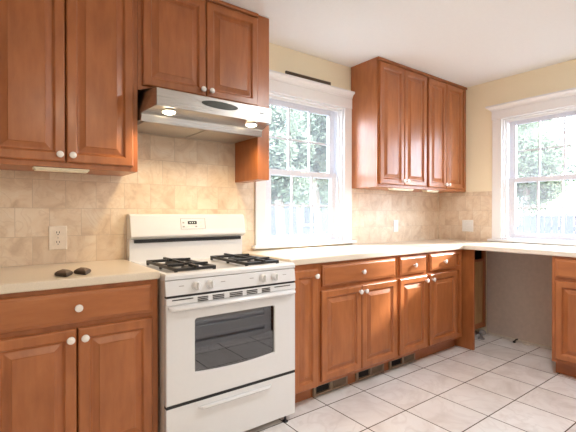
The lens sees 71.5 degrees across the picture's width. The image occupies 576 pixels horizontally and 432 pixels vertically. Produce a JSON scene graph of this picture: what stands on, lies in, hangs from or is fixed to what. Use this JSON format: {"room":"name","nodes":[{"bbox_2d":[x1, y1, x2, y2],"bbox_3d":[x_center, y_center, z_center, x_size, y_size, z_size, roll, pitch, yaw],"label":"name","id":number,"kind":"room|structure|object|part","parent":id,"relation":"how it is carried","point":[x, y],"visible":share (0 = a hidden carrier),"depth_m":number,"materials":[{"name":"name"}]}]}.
{"room":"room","nodes":[
{"label":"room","id":0,"kind":"room"},
{"bbox_2d":[254,42,424,250],"bbox_3d":[-0.463,-0.071,2.884,5.460,2.474,0.160,0,0,-37],"label":"wall","id":1,"kind":"structure","parent":0,"point":[281,59],"depth_m":3.24,"materials":[{"name":"beige paint"}]},
{"bbox_2d":[48,226,66,249],"bbox_3d":[-1.252,0.119,2.179,0.088,0.130,0.009,0,0,-37],"label":"wall outlet","id":2,"kind":"object","parent":1,"relation":"attached to","point":[57,235],"visible":1,"depth_m":2.18,"materials":[{"name":"beige plastic"}]},
{"bbox_2d":[54,231,61,235],"bbox_3d":[-1.250,0.093,2.177,0.034,0.027,0.002,0,0,-37],"label":"receptacle","id":3,"kind":"object","parent":2,"relation":"attached to","point":[56,233],"depth_m":2.18,"materials":[{"name":"beige plastic"}]},
{"bbox_2d":[54,240,61,244],"bbox_3d":[-1.250,0.145,2.177,0.034,0.027,0.002,0,0,-37],"label":"receptacle","id":4,"kind":"object","parent":2,"relation":"attached to","point":[56,242],"depth_m":2.18,"materials":[{"name":"beige plastic"}]},
{"bbox_2d":[0,0,137,175],"bbox_3d":[-1.152,-0.768,2.036,0.681,1.067,0.349,0,0,-37],"label":"upper cabinet","id":5,"kind":"object","parent":1,"relation":"attached to","point":[68,68],"visible":1,"depth_m":1.93,"materials":[{"name":"brown wood"}]},
{"bbox_3d":[-1.198,-0.762,1.833,0.309,1.005,0.020,0,0,-37],"label":"door","id":6,"kind":"part","parent":5,"relation":"part of","materials":[{"name":"brown wood"}]},
{"bbox_3d":[-1.078,-0.292,1.894,0.032,0.032,0.029,0,0,-37],"label":"knob","id":7,"kind":"part","parent":5,"relation":"part of","materials":[{"name":"white ceramic"}]},
{"bbox_2d":[32,166,89,173],"bbox_3d":[-1.111,-0.225,1.965,0.238,0.017,0.065,0,0,-37],"label":"light","id":8,"kind":"object","parent":5,"relation":"attached to","point":[36,168],"visible":1,"depth_m":1.95,"materials":[{"name":"beige plastic"}]},
{"bbox_2d":[34,169,87,173],"bbox_3d":[-1.111,-0.220,1.965,0.226,0.007,0.055,0,0,-37],"label":"diffuser","id":9,"kind":"object","parent":8,"relation":"attached to","point":[83,171],"depth_m":1.95,"materials":[{"name":"beige plastic"}]},
{"bbox_3d":[-1.035,-0.293,1.926,0.032,0.032,0.029,0,0,-37],"label":"knob","id":10,"kind":"part","parent":5,"relation":"part of","materials":[{"name":"white ceramic"}]},
{"bbox_3d":[-0.944,-0.763,2.023,0.312,1.005,0.020,0,0,-37],"label":"door","id":11,"kind":"part","parent":5,"relation":"part of","materials":[{"name":"brown wood"}]},
{"bbox_2d":[137,0,268,182],"bbox_3d":[-0.539,-0.770,2.494,0.848,1.067,0.349,0,0,-37],"label":"upper cabinet","id":12,"kind":"object","parent":1,"relation":"attached to","point":[218,49],"visible":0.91,"depth_m":2.38,"materials":[{"name":"brown wood"}]},
{"bbox_3d":[-0.633,-0.985,2.254,0.364,0.562,0.020,0,0,-37],"label":"door","id":13,"kind":"part","parent":12,"relation":"part of","materials":[{"name":"brown wood"}]},
{"bbox_3d":[-0.506,-0.991,2.374,0.758,0.624,0.019,0,0,-37],"label":"frame","id":14,"kind":"part","parent":12,"relation":"part of","materials":[{"name":"brown wood"}]},
{"bbox_3d":[-0.340,-0.987,2.473,0.357,0.562,0.020,0,0,-37],"label":"door","id":15,"kind":"part","parent":12,"relation":"part of","materials":[{"name":"brown wood"}]},
{"bbox_3d":[-0.250,-0.771,2.741,0.090,1.066,0.299,0,0,-37],"label":"filler panel","id":16,"kind":"part","parent":12,"relation":"part of","materials":[{"name":"brown wood"}]},
{"bbox_2d":[137,87,270,143],"bbox_3d":[-0.529,-0.590,2.407,0.751,0.175,0.500,0,0,-37],"label":"range hood","id":17,"kind":"object","parent":1,"relation":"attached to","point":[160,111],"visible":0.97,"depth_m":2.25,"materials":[{"name":"silver metal"}]},
{"bbox_3d":[-0.482,-0.506,2.345,0.716,0.008,0.014,0,0,-37],"label":"filter rail","id":18,"kind":"part","parent":17,"relation":"part of","materials":[{"name":"silver metal"}]},
{"bbox_2d":[202,100,237,109],"bbox_3d":[-0.373,-0.612,2.215,0.224,0.039,0.004,0,0,-37],"label":"switch plate","id":19,"kind":"object","parent":17,"relation":"attached to","point":[206,104],"depth_m":2.21,"materials":[{"name":"silver metal"}]},
{"bbox_2d":[0,133,438,266],"bbox_3d":[-0.476,-0.113,2.769,5.282,0.840,0.008,0,0,-37],"label":"backsplash","id":20,"kind":"structure","parent":1,"relation":"attached to","point":[175,175],"depth_m":2.46,"materials":[{"name":"tile"}]},
{"bbox_2d":[251,69,356,248],"bbox_3d":[0.121,-0.422,3.281,1.056,1.320,0.216,0,0,-37],"label":"window","id":21,"kind":"structure","parent":1,"relation":"in","point":[287,91],"depth_m":3.35,"materials":[{"name":"white paint"}]},
{"bbox_3d":[-0.205,-0.349,2.961,0.090,1.170,0.022,0,0,-37],"label":"casing","id":22,"kind":"part","parent":21,"relation":"part of","materials":[{"name":"white paint"}]},
{"bbox_3d":[0.090,-0.623,3.321,0.776,0.598,0.034,0,0,-37],"label":"sash","id":23,"kind":"part","parent":21,"relation":"part of","materials":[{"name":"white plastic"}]},
{"bbox_3d":[0.113,-0.084,3.293,0.756,0.568,0.034,0,0,-37],"label":"sash","id":24,"kind":"part","parent":21,"relation":"part of","materials":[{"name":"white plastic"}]},
{"bbox_3d":[0.167,0.227,3.222,1.056,0.024,0.054,0,0,-37],"label":"sill","id":25,"kind":"part","parent":21,"relation":"part of","materials":[{"name":"white paint"}]},
{"bbox_2d":[285,71,330,84],"bbox_3d":[0.169,-1.098,3.206,0.464,0.032,0.019,0,0,-37],"label":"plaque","id":26,"kind":"object","parent":21,"relation":"on","point":[286,72],"visible":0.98,"depth_m":3.19,"materials":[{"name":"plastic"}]},
{"bbox_3d":[0.159,-0.982,3.227,1.004,0.090,0.026,0,0,-37],"label":"head casing","id":27,"kind":"part","parent":21,"relation":"part of","materials":[{"name":"white paint"}]},
{"bbox_3d":[0.168,-1.054,3.214,1.054,0.054,0.058,0,0,-37],"label":"crown","id":28,"kind":"part","parent":21,"relation":"part of","materials":[{"name":"white paint"}]},
{"bbox_3d":[0.520,-0.352,3.503,0.090,1.170,0.022,0,0,-37],"label":"casing","id":29,"kind":"part","parent":21,"relation":"part of","materials":[{"name":"white paint"}]},
{"bbox_2d":[351,56,426,190],"bbox_3d":[0.928,-0.776,3.591,0.675,1.067,0.349,0,0,-37],"label":"upper cabinet","id":30,"kind":"object","parent":1,"relation":"attached to","point":[389,101],"visible":1,"depth_m":3.43,"materials":[{"name":"brown wood"}]},
{"bbox_3d":[0.880,-0.770,3.386,0.312,1.005,0.020,0,0,-37],"label":"door","id":31,"kind":"part","parent":30,"relation":"part of","materials":[{"name":"brown wood"}]},
{"bbox_3d":[0.997,-0.776,3.499,0.675,1.067,0.019,0,0,-37],"label":"frame","id":32,"kind":"part","parent":30,"relation":"part of","materials":[{"name":"brown wood"}]},
{"bbox_2d":[388,188,413,190],"bbox_3d":[1.000,-0.233,3.540,0.290,0.017,0.060,0,0,-37],"label":"light","id":33,"kind":"object","parent":30,"relation":"attached to","point":[396,189],"visible":1,"depth_m":3.51,"materials":[{"name":"beige plastic"}]},
{"bbox_3d":[1.139,-0.771,3.579,0.322,1.005,0.020,0,0,-37],"label":"door","id":34,"kind":"part","parent":30,"relation":"part of","materials":[{"name":"brown wood"}]},
{"bbox_2d":[393,220,397,231],"bbox_3d":[1.053,0.098,3.902,0.072,0.116,0.010,0,0,-37],"label":"wall switch","id":35,"kind":"object","parent":1,"relation":"attached to","point":[395,222],"visible":1,"depth_m":3.89,"materials":[{"name":"white plastic"}]},
{"bbox_2d":[407,74,466,192],"bbox_3d":[1.475,-0.778,4.000,0.689,1.067,0.349,0,0,-37],"label":"upper cabinet","id":36,"kind":"object","parent":1,"relation":"attached to","point":[446,100],"visible":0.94,"depth_m":3.85,"materials":[{"name":"brown wood"}]},
{"bbox_2d":[422,190,438,192],"bbox_3d":[1.353,-0.235,3.803,0.190,0.017,0.060,0,0,-37],"label":"light","id":37,"kind":"object","parent":36,"relation":"attached to","point":[433,191],"visible":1,"depth_m":3.76,"materials":[{"name":"beige plastic"}]},
{"bbox_3d":[1.409,-0.772,3.781,0.286,1.005,0.020,0,0,-37],"label":"door","id":38,"kind":"part","parent":36,"relation":"part of","materials":[{"name":"brown wood"}]},
{"bbox_3d":[1.544,-0.778,3.908,0.689,1.067,0.019,0,0,-37],"label":"frame","id":39,"kind":"part","parent":36,"relation":"part of","materials":[{"name":"brown wood"}]},
{"bbox_3d":[1.644,-0.773,3.957,0.289,1.005,0.020,0,0,-37],"label":"door","id":40,"kind":"part","parent":36,"relation":"part of","materials":[{"name":"brown wood"}]},
{"bbox_2d":[221,0,575,86],"bbox_3d":[0.812,-1.338,1.071,5.580,0.080,4.580,0,0,-37],"label":"ceiling","id":41,"kind":"structure","parent":0,"point":[466,43],"depth_m":2.87,"materials":[{"name":"paint"}]},
{"bbox_2d":[245,331,575,431],"bbox_3d":[0.812,1.206,1.085,5.580,0.060,4.580,0,0,-37],"label":"floor","id":42,"kind":"structure","parent":0,"point":[500,385],"depth_m":2.58,"materials":[{"name":"tile"}]},
{"bbox_2d":[0,279,157,431],"bbox_3d":[-1.060,0.734,1.925,0.685,0.874,0.651,0,0,-37],"label":"base cabinet","id":43,"kind":"object","parent":42,"relation":"on","point":[83,358],"visible":0.95,"depth_m":1.69,"materials":[{"name":"brown wood"}]},
{"bbox_3d":[-1.017,0.762,1.599,0.308,0.573,0.020,0,0,-37],"label":"door","id":44,"kind":"part","parent":43,"relation":"part of","materials":[{"name":"brown wood"}]},
{"bbox_3d":[-0.898,0.515,1.656,0.032,0.032,0.029,0,0,-37],"label":"knob","id":45,"kind":"part","parent":43,"relation":"part of","materials":[{"name":"white ceramic"}]},
{"bbox_3d":[-0.889,0.385,1.693,0.628,0.132,0.020,0,0,-37],"label":"drawer","id":46,"kind":"part","parent":43,"relation":"part of","materials":[{"name":"brown wood"}]},
{"bbox_3d":[-0.874,0.385,1.673,0.032,0.032,0.029,0,0,-37],"label":"knob","id":47,"kind":"part","parent":43,"relation":"part of","materials":[{"name":"white ceramic"}]},
{"bbox_2d":[0,259,159,293],"bbox_3d":[-1.319,0.279,1.744,1.321,0.038,0.626,0,0,-37],"label":"countertop","id":48,"kind":"structure","parent":43,"relation":"on","point":[27,278],"depth_m":1.79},
{"bbox_2d":[54,269,72,276],"bbox_3d":[-0.983,0.247,1.755,0.068,0.024,0.139,0,0,-12],"label":"ornament","id":49,"kind":"object","parent":48,"relation":"on","point":[63,272],"visible":1,"depth_m":1.72,"materials":[{"name":"brown plastic"}]},
{"bbox_2d":[74,267,90,274],"bbox_3d":[-0.933,0.247,1.817,0.068,0.024,0.139,0,0,-12],"label":"ornament","id":50,"kind":"object","parent":48,"relation":"on","point":[82,270],"visible":1,"depth_m":1.78,"materials":[{"name":"brown plastic"}]},
{"bbox_3d":[-0.855,0.515,1.688,0.032,0.032,0.029,0,0,-37],"label":"knob","id":51,"kind":"part","parent":43,"relation":"part of","materials":[{"name":"white ceramic"}]},
{"bbox_3d":[-0.763,0.761,1.789,0.314,0.573,0.020,0,0,-37],"label":"door","id":52,"kind":"part","parent":43,"relation":"part of","materials":[{"name":"brown wood"}]},
{"bbox_2d":[127,214,295,431],"bbox_3d":[-0.448,0.578,2.339,0.772,1.182,0.709,0,0,-37],"label":"stove","id":53,"kind":"object","parent":42,"relation":"on","point":[226,316],"visible":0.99,"depth_m":2.11,"materials":[{"name":"white metal"}]},
{"bbox_3d":[-0.605,0.049,2.556,0.162,0.066,0.014,0,0,-37],"label":"clock panel","id":54,"kind":"part","parent":53,"relation":"part of","materials":[{"name":"white plastic"}]},
{"bbox_3d":[-0.439,0.338,1.933,0.047,0.047,0.029,0,0,-37],"label":"knob","id":55,"kind":"part","parent":53,"relation":"part of","materials":[{"name":"white plastic"}]},
{"bbox_3d":[-0.379,0.338,1.978,0.047,0.047,0.029,0,0,-37],"label":"knob","id":56,"kind":"part","parent":53,"relation":"part of","materials":[{"name":"white plastic"}]},
{"bbox_2d":[131,257,294,280],"bbox_3d":[-0.460,0.284,2.343,0.761,0.034,0.654,0,0,-37],"label":"cooktop","id":57,"kind":"object","parent":53,"relation":"in","point":[217,268],"depth_m":2.16,"materials":[{"name":"white metal"}]},
{"bbox_3d":[-0.271,1.020,2.094,0.757,0.234,0.031,0,0,-37],"label":"storage drawer","id":58,"kind":"part","parent":53,"relation":"part of","materials":[{"name":"white metal"}]},
{"bbox_3d":[-0.270,0.653,2.091,0.757,0.469,0.033,0,0,-37],"label":"oven door","id":59,"kind":"part","parent":53,"relation":"part of","materials":[{"name":"white metal"}]},
{"bbox_3d":[-0.267,0.339,2.085,0.759,0.070,0.021,0,0,-37],"label":"control panel","id":60,"kind":"part","parent":53,"relation":"part of","materials":[{"name":"white metal"}]},
{"bbox_3d":[-0.250,0.432,2.063,0.739,0.026,0.032,0,0,-37],"label":"handle","id":61,"kind":"part","parent":53,"relation":"part of","materials":[{"name":"white metal"}]},
{"bbox_3d":[-0.257,0.932,2.068,0.430,0.017,0.024,0,0,-37],"label":"handle","id":62,"kind":"part","parent":53,"relation":"part of","materials":[{"name":"white metal"}]},
{"bbox_3d":[-0.131,0.337,2.163,0.047,0.047,0.029,0,0,-37],"label":"knob","id":63,"kind":"part","parent":53,"relation":"part of","materials":[{"name":"white ceramic"}]},
{"bbox_3d":[-0.068,0.336,2.211,0.047,0.047,0.029,0,0,-37],"label":"knob","id":64,"kind":"part","parent":53,"relation":"part of","materials":[{"name":"white ceramic"}]},
{"bbox_2d":[294,263,319,402],"bbox_3d":[-0.070,0.730,2.665,0.232,0.874,0.651,0,0,-37],"label":"base cabinet","id":65,"kind":"object","parent":42,"relation":"on","point":[307,276],"visible":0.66,"depth_m":2.44,"materials":[{"name":"brown wood"}]},
{"bbox_3d":[0.090,0.681,2.451,0.232,0.774,0.019,0,0,-37],"label":"frame","id":66,"kind":"part","parent":65,"relation":"part of","materials":[{"name":"brown wood"}]},
{"bbox_2d":[242,239,575,264],"bbox_3d":[1.229,0.273,2.815,2.498,0.038,1.962,0,0,-37],"label":"countertop","id":67,"kind":"structure","parent":65,"relation":"on","point":[320,254],"depth_m":3.02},
{"bbox_2d":[311,256,396,396],"bbox_3d":[0.332,0.729,2.965,0.770,0.874,0.651,0,0,-37],"label":"base cabinet","id":68,"kind":"object","parent":42,"relation":"on","point":[357,299],"visible":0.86,"depth_m":2.70,"materials":[{"name":"brown wood"}]},
{"bbox_2d":[312,376,347,396],"bbox_3d":[0.283,1.125,2.663,0.307,0.072,0.015,0,0,-37],"label":"floor vent","id":69,"kind":"object","parent":68,"relation":"attached to","point":[327,387],"visible":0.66,"depth_m":2.65,"materials":[{"name":"brown metal"}]},
{"bbox_3d":[0.353,0.757,2.623,0.359,0.571,0.020,0,0,-37],"label":"door","id":70,"kind":"part","parent":68,"relation":"part of","materials":[{"name":"brown wood"}]},
{"bbox_3d":[0.501,0.378,2.732,0.712,0.134,0.020,0,0,-37],"label":"drawer","id":71,"kind":"part","parent":68,"relation":"part of","materials":[{"name":"brown wood"}]},
{"bbox_2d":[355,364,383,381],"bbox_3d":[0.593,1.124,2.894,0.295,0.072,0.015,0,0,-37],"label":"floor vent","id":72,"kind":"object","parent":68,"relation":"attached to","point":[364,374],"visible":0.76,"depth_m":2.89,"materials":[{"name":"brown metal"}]},
{"bbox_3d":[0.649,0.756,2.845,0.368,0.571,0.020,0,0,-37],"label":"door","id":73,"kind":"part","parent":68,"relation":"part of","materials":[{"name":"brown wood"}]},
{"bbox_2d":[396,253,429,359],"bbox_3d":[0.794,0.727,3.311,0.381,0.874,0.651,0,0,-37],"label":"base cabinet","id":74,"kind":"object","parent":42,"relation":"on","point":[411,269],"visible":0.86,"depth_m":3.05,"materials":[{"name":"brown wood"}]},
{"bbox_2d":[388,353,414,369],"bbox_3d":[0.889,1.123,3.116,0.315,0.072,0.015,0,0,-37],"label":"floor vent","id":75,"kind":"object","parent":74,"relation":"attached to","point":[404,360],"visible":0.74,"depth_m":3.11,"materials":[{"name":"brown metal"}]},
{"bbox_3d":[0.960,0.376,3.075,0.326,0.134,0.020,0,0,-37],"label":"drawer","id":76,"kind":"part","parent":74,"relation":"part of","materials":[{"name":"brown wood"}]},
{"bbox_3d":[0.965,0.755,3.081,0.339,0.571,0.020,0,0,-37],"label":"door","id":77,"kind":"part","parent":74,"relation":"part of","materials":[{"name":"brown wood"}]},
{"bbox_2d":[419,249,461,358],"bbox_3d":[1.156,0.725,3.581,0.520,0.874,0.651,0,0,-37],"label":"base cabinet","id":78,"kind":"object","parent":42,"relation":"on","point":[444,268],"visible":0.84,"depth_m":3.32,"materials":[{"name":"brown wood"}]},
{"bbox_3d":[1.286,0.375,3.318,0.378,0.134,0.020,0,0,-37],"label":"drawer","id":79,"kind":"part","parent":78,"relation":"part of","materials":[{"name":"brown wood"}]},
{"bbox_3d":[1.292,0.753,3.325,0.395,0.571,0.020,0,0,-37],"label":"door","id":80,"kind":"part","parent":78,"relation":"part of","materials":[{"name":"brown wood"}]},
{"bbox_2d":[454,249,474,349],"bbox_3d":[1.404,0.725,3.737,0.020,0.871,0.691,0,0,-37],"label":"end panel","id":81,"kind":"object","parent":42,"relation":"on","point":[467,341],"visible":0.24,"depth_m":3.49,"materials":[{"name":"brown wood"}]},
{"bbox_2d":[475,250,485,329],"bbox_3d":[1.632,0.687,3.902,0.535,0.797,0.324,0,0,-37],"label":"cabinet side panel","id":82,"kind":"object","parent":42,"relation":"on","point":[480,256],"visible":0.27,"depth_m":3.89,"materials":[{"name":"brown wood"}]},
{"bbox_3d":[1.718,0.739,3.783,0.448,0.593,0.014,0,0,-37],"label":"plywood panel","id":83,"kind":"part","parent":82,"relation":"part of","materials":[{"name":"brown wood"}]},
{"bbox_2d":[478,330,485,339],"bbox_3d":[1.829,1.117,3.783,0.062,0.087,0.064,0,0,-37],"label":"pipe stub","id":84,"kind":"object","parent":42,"relation":"on","point":[482,333],"visible":1,"depth_m":3.76,"materials":[{"name":"grey metal"}]},
{"bbox_2d":[552,256,575,377],"bbox_3d":[2.346,0.729,2.861,0.651,0.874,0.620,0,0,-37],"label":"base cabinet","id":85,"kind":"object","parent":42,"relation":"on","point":[563,268],"visible":0.94,"depth_m":2.88,"materials":[{"name":"brown wood"}]},
{"bbox_3d":[2.117,0.378,2.687,0.020,0.134,0.568,0,0,-37],"label":"drawer","id":86,"kind":"part","parent":85,"relation":"part of","materials":[{"name":"brown wood"}]},
{"bbox_3d":[2.031,0.756,2.804,0.020,0.571,0.281,0,0,-37],"label":"door","id":87,"kind":"part","parent":85,"relation":"part of","materials":[{"name":"brown wood"}]},
{"bbox_2d":[439,59,575,346],"bbox_3d":[2.995,-0.070,2.684,0.160,2.474,4.300,0,0,-37],"label":"wall","id":88,"kind":"structure","parent":0,"point":[560,76],"depth_m":3.92,"materials":[{"name":"beige paint"}]},
{"bbox_2d":[439,191,491,241],"bbox_3d":[1.814,0.028,4.124,0.008,0.542,0.578,0,0,-37],"label":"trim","id":89,"kind":"structure","parent":88,"relation":"attached to","point":[454,208],"depth_m":4.11,"materials":[{"name":"tile"}]},
{"bbox_2d":[462,220,472,231],"bbox_3d":[1.832,0.100,4.086,0.010,0.118,0.118,0,0,-37],"label":"wall switch","id":90,"kind":"object","parent":88,"relation":"attached to","point":[467,225],"visible":1,"depth_m":4.08,"materials":[{"name":"white plastic"}]},
{"bbox_2d":[487,251,551,346],"bbox_3d":[2.192,0.714,3.623,0.008,0.852,0.782,0,0,-37],"label":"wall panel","id":91,"kind":"structure","parent":88,"relation":"attached to","point":[519,286],"depth_m":3.69,"materials":[{"name":"beige paint"}]},
{"bbox_2d":[487,332,551,349],"bbox_3d":[2.188,1.153,3.623,0.016,0.018,0.782,0,0,-37],"label":"baseboard","id":92,"kind":"structure","parent":88,"relation":"attached to","point":[488,333],"depth_m":3.67,"materials":[{"name":"paint"}]},
{"bbox_2d":[485,87,575,245],"bbox_3d":[2.315,-0.406,3.542,0.216,1.306,1.039,0,0,-37],"label":"window","id":93,"kind":"structure","parent":88,"relation":"in","point":[506,116],"depth_m":3.74,"materials":[{"name":"white paint"}]},
{"bbox_3d":[2.010,-0.342,3.848,0.022,1.165,0.090,0,0,-37],"label":"casing","id":94,"kind":"part","parent":93,"relation":"part of","materials":[{"name":"white paint"}]},
{"bbox_3d":[2.252,-1.032,3.491,0.058,0.054,1.039,0,0,-37],"label":"crown","id":95,"kind":"part","parent":93,"relation":"part of","materials":[{"name":"white paint"}]},
{"bbox_3d":[2.253,0.235,3.499,0.054,0.024,1.005,0,0,-37],"label":"sill","id":96,"kind":"part","parent":93,"relation":"part of","materials":[{"name":"white paint"}]},
{"bbox_3d":[2.264,-0.964,3.501,0.026,0.082,0.953,0,0,-37],"label":"head casing","id":97,"kind":"part","parent":93,"relation":"part of","materials":[{"name":"white paint"}]},
{"bbox_3d":[2.325,-0.074,3.551,0.034,0.566,0.705,0,0,-37],"label":"sash","id":98,"kind":"part","parent":93,"relation":"part of","materials":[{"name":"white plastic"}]},
{"bbox_3d":[2.356,-0.611,3.571,0.034,0.596,0.725,0,0,-37],"label":"sash","id":99,"kind":"part","parent":93,"relation":"part of","materials":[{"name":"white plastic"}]},
{"label":"outside","id":100,"kind":"structure","parent":0,"visible":0},
{"bbox_3d":[2.858,1.772,12.767,40.000,0.120,56.000,0,0,-37],"label":"ground","id":101,"kind":"structure","parent":100,"visible":0},
{"bbox_2d":[269,105,317,235],"bbox_3d":[-0.207,-0.750,8.005,1.730,4.986,1.671,0,0,-37],"label":"tree","id":102,"kind":"object","parent":101,"relation":"on","point":[280,185],"visible":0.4,"depth_m":7.63,"materials":[{"name":"green plant"}]},
{"bbox_2d":[271,192,328,235],"bbox_3d":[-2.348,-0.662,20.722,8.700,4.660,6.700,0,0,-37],"label":"fence","id":103,"kind":"object","parent":101,"relation":"on","point":[305,211],"visible":0.06,"depth_m":19.20,"materials":[{"name":"white wood"}]},
{"bbox_3d":[1.096,-0.225,19.456,0.840,1.240,0.014,0,0,-37],"label":"pane","id":104,"kind":"part","parent":103,"relation":"part of","materials":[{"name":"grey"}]},
{"bbox_2d":[285,110,328,234],"bbox_3d":[0.382,-1.784,14.796,3.470,6.978,3.067,0,0,-33],"label":"tree","id":105,"kind":"object","parent":101,"relation":"on","point":[299,213],"visible":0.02,"depth_m":14.65,"materials":[{"name":"green plant"}]},
{"bbox_2d":[290,111,328,233],"bbox_3d":[0.819,-0.815,10.995,2.354,5.080,2.359,0,0,-44],"label":"tree","id":106,"kind":"object","parent":101,"relation":"on","point":[318,123],"visible":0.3,"depth_m":10.57,"materials":[{"name":"green plant"}]},
{"bbox_2d":[516,116,575,214],"bbox_3d":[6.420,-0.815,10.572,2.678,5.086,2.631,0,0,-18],"label":"tree","id":107,"kind":"object","parent":101,"relation":"on","point":[552,160],"visible":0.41,"depth_m":9.80,"materials":[{"name":"green plant"}]},
{"bbox_2d":[516,213,575,234],"bbox_3d":[6.306,0.831,9.284,0.160,1.800,5.100,0,0,-37],"label":"fence","id":108,"kind":"object","parent":101,"relation":"on","point":[548,224],"visible":0.13,"depth_m":9.43,"materials":[{"name":"white wood"}]}
]}

